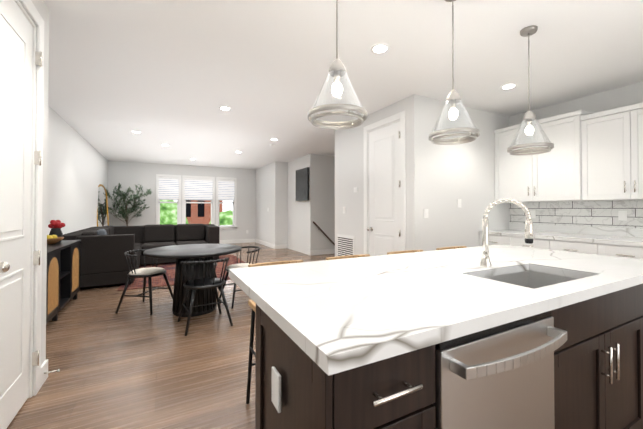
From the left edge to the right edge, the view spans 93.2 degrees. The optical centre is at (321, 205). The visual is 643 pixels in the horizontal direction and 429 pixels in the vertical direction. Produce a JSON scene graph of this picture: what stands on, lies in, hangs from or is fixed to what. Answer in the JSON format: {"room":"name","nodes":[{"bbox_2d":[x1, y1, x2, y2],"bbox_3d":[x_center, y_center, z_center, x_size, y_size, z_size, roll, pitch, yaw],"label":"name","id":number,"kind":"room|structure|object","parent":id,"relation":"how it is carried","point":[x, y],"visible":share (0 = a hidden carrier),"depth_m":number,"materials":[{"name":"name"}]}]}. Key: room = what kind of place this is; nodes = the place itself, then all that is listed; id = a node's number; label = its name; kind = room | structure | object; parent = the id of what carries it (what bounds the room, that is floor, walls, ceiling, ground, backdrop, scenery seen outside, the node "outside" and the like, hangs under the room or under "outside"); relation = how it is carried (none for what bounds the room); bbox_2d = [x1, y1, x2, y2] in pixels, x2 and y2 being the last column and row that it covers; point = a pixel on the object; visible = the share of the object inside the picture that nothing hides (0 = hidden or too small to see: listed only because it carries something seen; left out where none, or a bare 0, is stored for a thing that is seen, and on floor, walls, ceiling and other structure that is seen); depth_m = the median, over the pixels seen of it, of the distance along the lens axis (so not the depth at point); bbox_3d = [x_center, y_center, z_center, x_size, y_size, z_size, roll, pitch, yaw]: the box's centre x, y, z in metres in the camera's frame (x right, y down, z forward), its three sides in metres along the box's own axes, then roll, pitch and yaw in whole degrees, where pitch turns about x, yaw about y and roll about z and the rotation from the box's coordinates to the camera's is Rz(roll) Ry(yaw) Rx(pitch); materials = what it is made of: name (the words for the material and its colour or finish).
{"room":"kitchen","nodes":[
{"label":"kitchen","id":0,"kind":"room"},
{"bbox_2d":[19,0,43,395],"bbox_3d":[-0.967,-0.119,0.116,0.120,2.720,4.530,0,-1,-28],"label":"wall","id":1,"kind":"structure","parent":0,"point":[39,5],"depth_m":2.03,"materials":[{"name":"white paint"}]},
{"bbox_2d":[0,0,41,428],"bbox_3d":[-1.741,0.031,1.732,0.122,2.433,0.668,0,-1,-28],"label":"pantry door","id":2,"kind":"structure","parent":1,"relation":"in","point":[16,41],"depth_m":1.77,"materials":[{"name":"painted wood"},{"name":"brushed nickel"}]},
{"bbox_2d":[14,0,43,397],"bbox_3d":[-1.793,-0.016,1.695,0.138,2.550,0.865,0,-1,-28],"label":"door frame","id":3,"kind":"structure","parent":1,"relation":"attached to","point":[36,197],"depth_m":2.03,"materials":[{"name":"white wood"}]},
{"bbox_2d":[41,359,47,386],"bbox_3d":[-1.983,1.197,2.166,0.016,0.135,0.170,0,-1,-28],"label":"baseboard","id":4,"kind":"structure","parent":1,"relation":"attached to","point":[44,368],"depth_m":2.17,"materials":[{"name":"white wood"}]},
{"bbox_2d":[41,2,48,364],"bbox_3d":[-2.302,-0.097,2.040,0.680,2.720,0.120,0,-1,-28],"label":"wall","id":5,"kind":"structure","parent":0,"point":[45,184],"depth_m":2.20,"materials":[{"name":"white paint"}]},
{"bbox_2d":[44,369,59,373],"bbox_3d":[-1.936,1.194,2.185,0.085,0.018,0.018,0,-1,-28],"label":"doorstop","id":6,"kind":"object","parent":5,"relation":"attached to","point":[58,370],"visible":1,"depth_m":2.18,"materials":[{"name":"silver metal"}]},
{"bbox_2d":[47,105,107,234],"bbox_3d":[-4.614,-0.057,5.551,0.120,2.720,8.490,0,-1,-28],"label":"wall","id":7,"kind":"structure","parent":0,"point":[77,168],"depth_m":5.49,"materials":[{"name":"white paint"}]},
{"bbox_2d":[108,160,255,239],"bbox_3d":[-4.503,-0.002,10.345,4.800,2.720,0.120,0,-1,-28],"label":"wall","id":8,"kind":"structure","parent":0,"point":[126,175],"depth_m":9.97,"materials":[{"name":"white paint"}]},
{"bbox_2d":[156,174,236,228],"bbox_3d":[-4.224,-0.086,10.438,2.600,1.850,0.127,0,-1,-28],"label":"window","id":9,"kind":"structure","parent":8,"relation":"in","point":[233,226],"depth_m":10.39,"materials":[{"name":"white wood"}]},
{"bbox_2d":[159,176,178,199],"bbox_3d":[-5.028,-0.564,10.018,0.590,0.760,0.031,0,-1,-28],"label":"window blind","id":10,"kind":"object","parent":9,"relation":"attached to","point":[168,188],"visible":0.94,"depth_m":10.01,"materials":[{"name":"white"}]},
{"bbox_2d":[185,178,212,199],"bbox_3d":[-4.215,-0.559,10.448,0.890,0.760,0.031,0,-1,-28],"label":"window blind","id":11,"kind":"object","parent":9,"relation":"attached to","point":[198,188],"visible":0.96,"depth_m":10.44,"materials":[{"name":"white"}]},
{"bbox_2d":[218,179,233,200],"bbox_3d":[-3.402,-0.554,10.879,0.550,0.760,0.031,0,-1,-28],"label":"window blind","id":12,"kind":"object","parent":9,"relation":"attached to","point":[226,189],"visible":0.88,"depth_m":10.87,"materials":[{"name":"white"}]},
{"bbox_2d":[219,239,254,243],"bbox_3d":[-4.471,1.289,10.270,4.560,0.135,0.016,0,-1,-28],"label":"baseboard","id":13,"kind":"structure","parent":8,"relation":"attached to","point":[236,241],"depth_m":11.02,"materials":[{"name":"white wood"}]},
{"bbox_2d":[256,161,278,244],"bbox_3d":[-1.892,-0.002,10.414,0.120,2.720,2.200,0,-1,-28],"label":"wall","id":14,"kind":"structure","parent":0,"point":[267,197],"depth_m":10.03,"materials":[{"name":"white paint"}]},
{"bbox_2d":[255,239,274,248],"bbox_3d":[-1.949,1.290,10.360,0.016,0.135,2.216,0,-1,-28],"label":"baseboard","id":15,"kind":"structure","parent":14,"relation":"attached to","point":[267,244],"depth_m":10.22,"materials":[{"name":"white wood"}]},
{"bbox_2d":[279,162,287,244],"bbox_3d":[-0.593,-0.007,9.925,1.720,2.720,0.120,0,-1,-28],"label":"wall","id":16,"kind":"structure","parent":0,"point":[283,198],"depth_m":9.54,"materials":[{"name":"white paint"}]},
{"bbox_2d":[275,244,287,248],"bbox_3d":[-0.614,1.284,9.822,1.840,0.135,0.016,0,-1,-28],"label":"baseboard","id":17,"kind":"structure","parent":16,"relation":"attached to","point":[282,246],"depth_m":9.48,"materials":[{"name":"white wood"}]},
{"bbox_2d":[287,156,305,253],"bbox_3d":[-0.692,-0.018,9.012,0.120,2.720,1.400,0,-1,-28],"label":"wall","id":18,"kind":"structure","parent":0,"point":[296,236],"depth_m":9.04,"materials":[{"name":"white paint"}]},
{"bbox_2d":[296,167,308,200],"bbox_3d":[-0.534,-0.579,8.509,0.073,0.890,0.810,0,-1,-28],"label":"tv","id":19,"kind":"object","parent":18,"relation":"attached to","point":[302,184],"visible":1,"depth_m":8.41,"materials":[{"name":"black"}]},
{"bbox_2d":[306,154,334,254],"bbox_3d":[0.277,-0.022,8.587,1.435,2.720,0.260,0,-1,-28],"label":"wall","id":20,"kind":"structure","parent":0,"point":[320,207],"depth_m":8.30,"materials":[{"name":"white paint"}]},
{"bbox_2d":[310,249,334,255],"bbox_3d":[0.335,1.268,8.446,1.451,0.135,0.016,0,-1,-28],"label":"baseboard","id":21,"kind":"structure","parent":20,"relation":"attached to","point":[322,252],"depth_m":8.27,"materials":[{"name":"white"}]},
{"bbox_2d":[313,221,334,245],"bbox_3d":[0.337,1.060,8.413,1.309,1.280,0.083,0,-1,-28],"label":"stair handrail","id":22,"kind":"object","parent":20,"relation":"attached to","point":[320,229],"visible":0.58,"depth_m":8.22,"materials":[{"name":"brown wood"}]},
{"bbox_2d":[6,242,642,428],"bbox_3d":[-0.910,1.345,4.865,9.000,0.100,13.300,0,-1,-28],"label":"floor","id":23,"kind":"structure","parent":0,"point":[132,363],"depth_m":2.42,"materials":[{"name":"brown wood"}]},
{"bbox_2d":[46,240,80,323],"bbox_3d":[-3.109,0.872,3.310,0.428,0.810,1.900,0,-1,-28],"label":"sideboard","id":24,"kind":"object","parent":23,"relation":"on","point":[63,276],"visible":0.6,"depth_m":3.68,"materials":[{"name":"black paint"}]},
{"bbox_2d":[47,235,63,243],"bbox_3d":[-3.337,0.416,3.738,0.270,0.113,0.270,0,-1,-28],"label":"fruit bowl","id":25,"kind":"object","parent":24,"relation":"on","point":[53,239],"visible":0.58,"depth_m":3.70,"materials":[{"name":"brown wood"}]},
{"bbox_2d":[48,220,64,241],"bbox_3d":[-3.476,0.330,3.986,0.178,0.291,0.147,0,-1,-28],"label":"flower vase","id":26,"kind":"object","parent":24,"relation":"on","point":[56,226],"visible":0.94,"depth_m":3.96,"materials":[{"name":"black"}]},
{"bbox_2d":[97,184,108,226],"bbox_3d":[-5.774,0.383,8.022,0.139,1.896,0.719,0,-1,-16],"label":"arched mirror","id":27,"kind":"object","parent":23,"relation":"on","point":[102,215],"visible":0.54,"depth_m":8.05,"materials":[{"name":"gold metal"}]},
{"bbox_2d":[106,183,151,225],"bbox_3d":[-5.653,0.334,8.963,1.162,2.016,1.122,0,-1,-28],"label":"tree","id":28,"kind":"object","parent":23,"relation":"on","point":[125,212],"visible":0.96,"depth_m":8.89,"materials":[{"name":"green plant"}]},
{"bbox_2d":[115,249,172,314],"bbox_3d":[-2.191,0.927,3.821,0.486,0.719,0.496,0,-1,8],"label":"dining chair","id":29,"kind":"object","parent":23,"relation":"on","point":[148,272],"visible":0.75,"depth_m":3.69,"materials":[{"name":"black paint"}]},
{"bbox_2d":[117,255,244,290],"bbox_3d":[-2.739,1.306,6.398,2.300,0.012,2.880,0,-1,-28],"label":"rug","id":30,"kind":"object","parent":23,"relation":"on","point":[157,281],"visible":0.36,"depth_m":5.62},
{"bbox_2d":[62,224,219,287],"bbox_3d":[-3.401,0.884,6.296,2.610,0.826,2.750,0,-1,-28],"label":"sofa","id":31,"kind":"object","parent":30,"relation":"on","point":[103,261],"visible":0.6,"depth_m":4.81,"materials":[{"name":"fabric"}]},
{"bbox_2d":[81,224,207,265],"bbox_3d":[-3.404,0.756,6.298,2.125,0.630,2.265,0,-1,-28],"label":"sofa cushions","id":32,"kind":"object","parent":31,"relation":"on","point":[159,235],"visible":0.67,"depth_m":7.15,"materials":[{"name":"fabric"}]},
{"bbox_2d":[97,229,106,234],"bbox_3d":[-3.750,0.620,5.259,0.234,0.443,0.493,0,-1,-36],"label":"pillow","id":33,"kind":"object","parent":32,"relation":"on","point":[101,232],"visible":0.35,"depth_m":5.06,"materials":[{"name":"fabric"}]},
{"bbox_2d":[143,244,241,316],"bbox_3d":[-1.554,0.906,3.737,1.104,0.752,1.104,0,-1,-28],"label":"dining table","id":34,"kind":"object","parent":23,"relation":"on","point":[193,252],"visible":0.81,"depth_m":3.55,"materials":[{"name":"black paint"}]},
{"bbox_2d":[177,257,232,335],"bbox_3d":[-1.260,0.921,3.288,0.496,0.719,0.486,0,-1,-33],"label":"dining chair","id":35,"kind":"object","parent":23,"relation":"on","point":[194,285],"visible":1,"depth_m":3.20,"materials":[{"name":"black paint"}]},
{"bbox_2d":[219,246,260,307],"bbox_3d":[-1.073,0.931,4.117,0.486,0.719,0.496,1,-1,-38],"label":"dining chair","id":36,"kind":"object","parent":23,"relation":"on","point":[239,265],"visible":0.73,"depth_m":4.10,"materials":[{"name":"black paint"}]},
{"bbox_2d":[246,260,302,403],"bbox_3d":[-0.216,0.822,1.893,0.423,0.878,0.446,0,-1,-28],"label":"stool","id":37,"kind":"object","parent":23,"relation":"on","point":[251,303],"visible":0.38,"depth_m":1.93,"materials":[{"name":"brown wood"}]},
{"bbox_2d":[326,254,369,259],"bbox_3d":[0.297,0.825,2.164,0.423,0.878,0.446,0,-1,-28],"label":"stool","id":38,"kind":"object","parent":23,"relation":"on","point":[347,256],"visible":0.19,"depth_m":2.34,"materials":[{"name":"brown wood"}]},
{"bbox_2d":[387,250,422,254],"bbox_3d":[0.809,0.828,2.435,0.423,0.878,0.446,0,-1,-28],"label":"stool","id":39,"kind":"object","parent":23,"relation":"on","point":[400,252],"visible":0.17,"depth_m":2.62,"materials":[{"name":"brown wood"}]},
{"bbox_2d":[255,198,642,428],"bbox_3d":[0.953,0.606,1.483,2.420,1.301,0.706,0,-1,-28],"label":"kitchen island","id":40,"kind":"object","parent":23,"relation":"on","point":[578,365],"visible":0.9,"depth_m":1.02,"materials":[{"name":"brown wood"}]},
{"bbox_2d":[229,245,642,375],"bbox_3d":[0.830,0.366,1.729,2.430,0.042,1.110,0,-1,-28],"label":"island countertop","id":41,"kind":"structure","parent":40,"relation":"on","point":[330,317],"depth_m":1.17,"materials":[{"name":"stone"}]},
{"bbox_2d":[436,246,466,249],"bbox_3d":[1.322,0.832,2.707,0.423,0.878,0.446,0,-1,-28],"label":"stool","id":42,"kind":"object","parent":23,"relation":"on","point":[444,248],"visible":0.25,"depth_m":2.89,"materials":[{"name":"brown wood"}]},
{"bbox_2d":[479,234,542,248],"bbox_3d":[2.894,0.852,4.234,0.767,0.872,0.976,0,-1,-28],"label":"base cabinet","id":43,"kind":"object","parent":23,"relation":"on","point":[493,239],"depth_m":4.07,"materials":[{"name":"white"}]},
{"bbox_2d":[479,229,642,246],"bbox_3d":[3.364,0.385,3.346,0.772,0.042,2.997,0,-1,-28],"label":"countertop","id":44,"kind":"structure","parent":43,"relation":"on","point":[615,240],"depth_m":3.60,"materials":[{"name":"stone"}]},
{"bbox_2d":[543,239,642,258],"bbox_3d":[3.311,0.843,3.447,0.767,0.872,1.035,0,-1,-28],"label":"base cabinet","id":45,"kind":"object","parent":23,"relation":"on","point":[626,251],"depth_m":3.29,"materials":[{"name":"white"}]},
{"bbox_2d":[44,0,642,168],"bbox_3d":[-0.910,-1.475,4.897,9.000,0.100,13.300,0,-1,-28],"label":"ceiling","id":46,"kind":"structure","parent":0,"point":[174,75],"depth_m":3.09,"materials":[{"name":"white paint"}]},
{"bbox_2d":[219,106,230,109],"bbox_3d":[-1.414,-1.426,4.460,0.170,0.008,0.170,0,-1,-28],"label":"recessed light","id":47,"kind":"object","parent":46,"relation":"in","point":[224,108],"visible":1,"depth_m":4.46,"materials":[{"name":"white plastic"}]},
{"bbox_2d":[308,0,366,129],"bbox_3d":[0.085,-0.954,1.644,0.320,1.015,0.320,0,-1,-28],"label":"pendant light","id":48,"kind":"object","parent":46,"relation":"hanging from","point":[337,70],"visible":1,"depth_m":1.60,"materials":[{"name":"clear glass"}]},
{"bbox_2d":[371,43,388,53],"bbox_3d":[0.539,-1.444,2.801,0.170,0.008,0.170,0,-1,-28],"label":"recessed light","id":49,"kind":"object","parent":46,"relation":"in","point":[380,48],"visible":1,"depth_m":2.79,"materials":[{"name":"white plastic"}]},
{"bbox_2d":[429,0,479,144],"bbox_3d":[0.898,-0.949,2.074,0.320,1.015,0.320,0,-1,-28],"label":"pendant light","id":50,"kind":"object","parent":46,"relation":"hanging from","point":[453,99],"visible":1,"depth_m":2.06,"materials":[{"name":"clear glass"}]},
{"bbox_2d":[500,83,516,88],"bbox_3d":[2.255,-1.435,3.664,0.170,0.008,0.170,0,-1,-28],"label":"recessed light","id":51,"kind":"object","parent":46,"relation":"in","point":[509,86],"visible":1,"depth_m":3.66,"materials":[{"name":"white plastic"}]},
{"bbox_2d":[507,25,553,154],"bbox_3d":[1.711,-0.944,2.505,0.320,1.015,0.320,0,-1,-28],"label":"pendant light","id":52,"kind":"object","parent":46,"relation":"hanging from","point":[529,117],"visible":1,"depth_m":2.49,"materials":[{"name":"clear glass"}]},
{"bbox_2d":[335,94,421,256],"bbox_3d":[0.774,-0.066,4.822,0.120,2.720,2.020,0,-1,-28],"label":"wall","id":53,"kind":"structure","parent":0,"point":[349,159],"depth_m":4.91,"materials":[{"name":"white paint"}]},
{"bbox_2d":[337,234,353,255],"bbox_3d":[0.415,0.830,5.340,0.016,0.620,0.550,0,-1,-28],"label":"air vent","id":54,"kind":"object","parent":53,"relation":"in","point":[345,245],"visible":0.71,"depth_m":5.33,"materials":[{"name":"white metal"}]},
{"bbox_2d":[367,121,400,255],"bbox_3d":[0.896,0.061,4.434,0.122,2.433,0.734,0,-1,-28],"label":"closet door","id":55,"kind":"structure","parent":53,"relation":"in","point":[384,228],"depth_m":4.43,"materials":[{"name":"painted wood"},{"name":"brushed nickel"}]},
{"bbox_2d":[363,111,405,253],"bbox_3d":[0.948,0.015,4.472,0.138,2.550,0.930,0,-1,-28],"label":"trim","id":56,"kind":"structure","parent":53,"relation":"attached to","point":[400,117],"depth_m":4.18,"materials":[{"name":"white wood"}]},
{"bbox_2d":[421,96,508,250],"bbox_3d":[2.177,-0.069,4.490,2.050,2.720,0.120,0,-1,-28],"label":"wall","id":57,"kind":"structure","parent":0,"point":[452,174],"depth_m":4.29,"materials":[{"name":"white paint"}]},
{"bbox_2d":[424,209,427,217],"bbox_3d":[1.373,0.105,3.986,0.075,0.118,0.011,0,-1,-28],"label":"switch plate","id":58,"kind":"object","parent":57,"relation":"attached to","point":[425,213],"visible":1,"depth_m":3.98,"materials":[{"name":"white plastic"}]},
{"bbox_2d":[457,199,460,207],"bbox_3d":[1.948,-0.032,4.292,0.075,0.118,0.011,0,-1,-28],"label":"electrical outlet plate","id":59,"kind":"object","parent":57,"relation":"attached to","point":[458,202],"visible":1,"depth_m":4.28,"materials":[{"name":"white plastic"}]},
{"bbox_2d":[509,81,642,201],"bbox_3d":[4.134,-0.088,2.855,0.120,2.720,4.600,0,-1,-28],"label":"wall","id":60,"kind":"structure","parent":0,"point":[624,96],"depth_m":3.90,"materials":[{"name":"white paint"}]},
{"bbox_2d":[494,110,585,201],"bbox_3d":[3.100,-0.612,4.272,0.382,1.110,1.133,0,-1,-28],"label":"upper cabinet","id":61,"kind":"object","parent":60,"relation":"attached to","point":[559,174],"depth_m":4.05,"materials":[{"name":"white wood"}]},
{"bbox_2d":[509,200,642,236],"bbox_3d":[3.696,0.152,3.524,0.019,0.428,2.997,0,-1,-28],"label":"backsplash","id":62,"kind":"structure","parent":60,"relation":"attached to","point":[591,217],"depth_m":4.00,"materials":[{"name":"tile"}]},
{"bbox_2d":[530,210,535,217],"bbox_3d":[3.151,0.131,4.539,0.011,0.118,0.075,0,-1,-28],"label":"electrical outlet plate","id":63,"kind":"object","parent":62,"relation":"attached to","point":[532,213],"visible":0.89,"depth_m":4.53,"materials":[{"name":"white plastic"}]},
{"bbox_2d":[618,211,626,220],"bbox_3d":[3.618,0.121,3.655,0.011,0.118,0.075,0,-1,-28],"label":"electrical outlet plate","id":64,"kind":"object","parent":62,"relation":"attached to","point":[622,215],"visible":1,"depth_m":3.65,"materials":[{"name":"white plastic"}]},
{"bbox_2d":[586,103,642,200],"bbox_3d":[3.547,-0.587,3.427,0.382,1.040,1.004,0,-1,-28],"label":"upper cabinet","id":65,"kind":"object","parent":60,"relation":"attached to","point":[597,156],"depth_m":3.47,"materials":[{"name":"white wood"}]},
{"label":"outside","id":66,"kind":"structure","parent":0,"visible":0},
{"bbox_2d":[174,200,232,210],"bbox_3d":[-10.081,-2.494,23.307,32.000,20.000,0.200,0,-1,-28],"label":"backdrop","id":67,"kind":"structure","parent":66,"point":[226,207],"depth_m":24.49,"materials":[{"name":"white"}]},
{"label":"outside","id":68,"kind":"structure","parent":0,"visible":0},
{"bbox_2d":[160,200,232,224],"bbox_3d":[-8.721,2.916,15.479,9.943,9.000,4.800,0,-1,-28],"label":"trees","id":69,"kind":"structure","parent":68,"point":[168,213],"depth_m":15.79,"materials":[{"name":"green plant"}]},
{"bbox_2d":[186,200,222,223],"bbox_3d":[-5.040,2.150,18.431,6.600,10.600,3.040,0,-1,-28],"label":"building","id":70,"kind":"structure","parent":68,"point":[198,213],"depth_m":16.94,"materials":[{"name":"brick"}]}
]}

